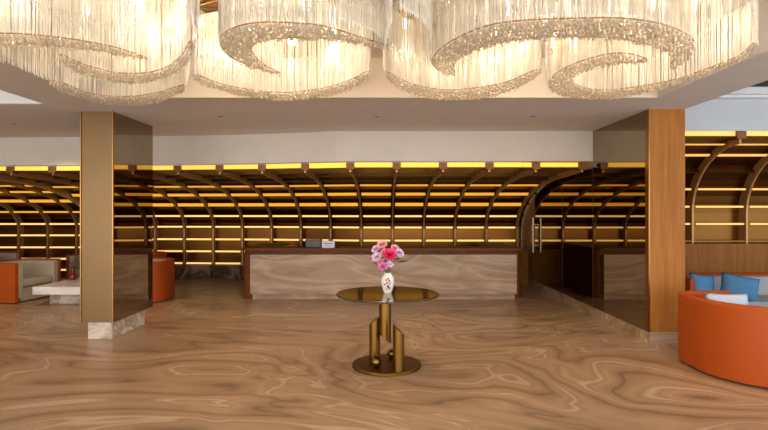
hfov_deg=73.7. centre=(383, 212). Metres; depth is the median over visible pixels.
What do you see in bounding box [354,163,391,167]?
light
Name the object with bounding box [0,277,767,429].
floor
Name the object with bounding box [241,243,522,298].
reception desk
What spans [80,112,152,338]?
pillar
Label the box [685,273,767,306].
bench sofa
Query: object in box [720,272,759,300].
cushion
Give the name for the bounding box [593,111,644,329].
mirror panel
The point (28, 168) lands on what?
light
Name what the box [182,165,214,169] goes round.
light
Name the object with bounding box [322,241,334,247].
sign
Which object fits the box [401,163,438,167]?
light
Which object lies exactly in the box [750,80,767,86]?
ceiling
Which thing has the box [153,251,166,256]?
armchair
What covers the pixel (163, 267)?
armchair
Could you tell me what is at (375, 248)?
chrysanthemum
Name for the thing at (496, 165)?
light
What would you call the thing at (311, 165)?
light
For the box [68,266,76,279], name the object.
vase
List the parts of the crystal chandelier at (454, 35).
band frame, band frame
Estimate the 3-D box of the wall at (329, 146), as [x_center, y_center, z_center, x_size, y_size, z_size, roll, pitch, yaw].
[-3.865,-1.160,8.931,14.692,0.600,0.396,0,0,4]
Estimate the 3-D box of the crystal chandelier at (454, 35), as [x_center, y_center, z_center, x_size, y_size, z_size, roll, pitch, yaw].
[1.182,-1.506,4.341,2.531,0.648,2.348,0,0,-6]
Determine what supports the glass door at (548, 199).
attached to the wall at (529, 212)
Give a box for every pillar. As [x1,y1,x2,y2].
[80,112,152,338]
[645,109,684,342]
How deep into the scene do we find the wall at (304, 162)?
14.40 m
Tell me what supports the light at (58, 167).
on the shelving at (204, 215)
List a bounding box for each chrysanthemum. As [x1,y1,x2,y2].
[371,245,381,258]
[372,252,385,271]
[389,248,408,272]
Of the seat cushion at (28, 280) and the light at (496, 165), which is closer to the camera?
the light at (496, 165)
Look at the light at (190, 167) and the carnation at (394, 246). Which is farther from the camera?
the light at (190, 167)
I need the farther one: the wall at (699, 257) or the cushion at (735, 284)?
the wall at (699, 257)
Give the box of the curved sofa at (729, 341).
[678,290,767,387]
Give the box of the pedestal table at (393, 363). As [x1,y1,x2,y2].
[336,286,438,375]
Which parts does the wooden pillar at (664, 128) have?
corner trim, skirting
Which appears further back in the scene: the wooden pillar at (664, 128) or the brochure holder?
the brochure holder
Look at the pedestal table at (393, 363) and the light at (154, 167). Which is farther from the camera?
the light at (154, 167)
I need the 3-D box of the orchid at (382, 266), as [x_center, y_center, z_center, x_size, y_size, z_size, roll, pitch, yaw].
[-0.008,0.616,5.655,0.124,0.151,0.093,0,0,-17]
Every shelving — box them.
[0,163,590,283]
[0,180,79,276]
[685,131,767,242]
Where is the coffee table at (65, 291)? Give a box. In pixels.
[32,278,79,302]
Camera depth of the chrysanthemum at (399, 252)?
5.70 m
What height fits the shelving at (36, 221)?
2.537 m
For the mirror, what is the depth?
7.39 m
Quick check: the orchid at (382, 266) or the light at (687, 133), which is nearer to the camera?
the orchid at (382, 266)
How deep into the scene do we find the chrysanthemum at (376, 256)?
5.69 m
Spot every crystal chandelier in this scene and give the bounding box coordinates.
[0,0,199,106]
[193,0,428,101]
[383,0,695,100]
[545,0,758,100]
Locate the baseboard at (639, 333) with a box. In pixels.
[528,278,647,341]
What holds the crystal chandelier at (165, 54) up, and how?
hanging from the ceiling at (376, 52)
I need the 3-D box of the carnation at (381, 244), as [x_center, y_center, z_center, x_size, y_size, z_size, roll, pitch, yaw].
[-0.023,0.498,5.715,0.122,0.386,0.097,0,0,0]
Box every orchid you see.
[378,262,387,272]
[386,261,393,272]
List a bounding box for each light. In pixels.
[15,166,49,170]
[57,166,79,169]
[153,166,172,169]
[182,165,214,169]
[224,165,257,168]
[266,164,300,168]
[309,163,345,167]
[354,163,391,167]
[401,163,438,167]
[447,163,484,167]
[494,163,531,167]
[540,163,577,167]
[685,131,734,135]
[747,131,767,136]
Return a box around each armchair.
[0,251,20,259]
[0,258,60,302]
[66,253,79,279]
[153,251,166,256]
[153,257,174,301]
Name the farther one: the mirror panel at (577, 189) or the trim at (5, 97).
the mirror panel at (577, 189)
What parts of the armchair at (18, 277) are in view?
seat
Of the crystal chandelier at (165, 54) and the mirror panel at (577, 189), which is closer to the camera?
the crystal chandelier at (165, 54)
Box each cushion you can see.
[23,275,52,286]
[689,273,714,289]
[705,293,748,304]
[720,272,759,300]
[742,276,767,294]
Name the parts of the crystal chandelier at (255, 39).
band frame, band frame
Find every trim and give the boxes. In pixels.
[0,90,42,103]
[715,87,767,98]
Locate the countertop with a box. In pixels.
[241,243,522,249]
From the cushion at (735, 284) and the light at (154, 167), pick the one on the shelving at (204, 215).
the light at (154, 167)
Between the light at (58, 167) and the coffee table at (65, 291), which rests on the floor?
the coffee table at (65, 291)
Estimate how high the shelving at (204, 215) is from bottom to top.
2.537 m
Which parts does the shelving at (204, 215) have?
shelf, shelf, shelf, shelf, shelf, shelf, shelf, shelf, shelf, shelf, panel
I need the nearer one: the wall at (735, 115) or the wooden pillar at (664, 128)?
the wooden pillar at (664, 128)
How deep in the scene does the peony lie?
5.64 m
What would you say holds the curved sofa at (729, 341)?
on the floor
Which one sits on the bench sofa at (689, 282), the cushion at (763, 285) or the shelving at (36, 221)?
the cushion at (763, 285)
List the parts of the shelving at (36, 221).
shelf, shelf, shelf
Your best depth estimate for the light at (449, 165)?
8.50 m
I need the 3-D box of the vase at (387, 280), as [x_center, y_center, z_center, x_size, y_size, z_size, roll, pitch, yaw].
[0.040,0.777,5.719,0.148,0.226,0.150,0,0,0]
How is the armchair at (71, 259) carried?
on the floor
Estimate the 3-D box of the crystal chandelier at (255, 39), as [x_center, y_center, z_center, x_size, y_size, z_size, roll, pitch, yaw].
[-0.862,-1.506,4.269,1.740,0.648,2.366,0,0,-36]
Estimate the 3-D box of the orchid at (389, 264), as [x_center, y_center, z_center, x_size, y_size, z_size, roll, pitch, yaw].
[0.069,0.611,5.668,0.086,0.160,0.076,0,0,21]
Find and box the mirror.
[114,112,152,321]
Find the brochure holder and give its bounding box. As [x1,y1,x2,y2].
[305,238,321,247]
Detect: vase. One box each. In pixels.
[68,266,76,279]
[381,272,393,292]
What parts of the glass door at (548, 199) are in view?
pull handle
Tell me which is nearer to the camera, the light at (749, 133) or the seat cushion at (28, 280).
the light at (749, 133)
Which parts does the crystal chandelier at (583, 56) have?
band frame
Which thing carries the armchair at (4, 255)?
on the floor
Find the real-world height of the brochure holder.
0.185 m
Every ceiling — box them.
[0,0,767,137]
[10,0,720,57]
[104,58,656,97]
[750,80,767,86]
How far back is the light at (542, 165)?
8.50 m
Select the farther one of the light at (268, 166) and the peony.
the light at (268, 166)
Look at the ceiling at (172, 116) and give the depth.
6.73 m
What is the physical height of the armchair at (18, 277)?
0.740 m
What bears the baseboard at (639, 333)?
attached to the wall at (529, 212)
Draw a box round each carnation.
[376,240,386,270]
[389,244,401,270]
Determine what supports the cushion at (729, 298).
on the curved sofa at (729, 341)
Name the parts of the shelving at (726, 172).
shelf, shelf, shelf, shelf, shelf, shelf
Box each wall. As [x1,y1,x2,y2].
[0,131,592,165]
[0,162,520,166]
[521,161,592,279]
[685,99,767,131]
[685,243,767,272]
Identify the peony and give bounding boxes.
[382,248,396,269]
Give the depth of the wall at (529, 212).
12.28 m
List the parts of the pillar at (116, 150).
edge trim, panel, edge trim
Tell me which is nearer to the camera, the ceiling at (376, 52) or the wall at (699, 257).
the ceiling at (376, 52)
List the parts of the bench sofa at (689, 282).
seat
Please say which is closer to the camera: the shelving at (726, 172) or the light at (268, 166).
the shelving at (726, 172)
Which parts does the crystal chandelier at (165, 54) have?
band frame, band frame, band frame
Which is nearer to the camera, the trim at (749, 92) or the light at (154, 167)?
the trim at (749, 92)
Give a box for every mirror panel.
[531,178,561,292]
[562,168,592,306]
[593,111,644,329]
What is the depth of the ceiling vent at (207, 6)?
4.48 m

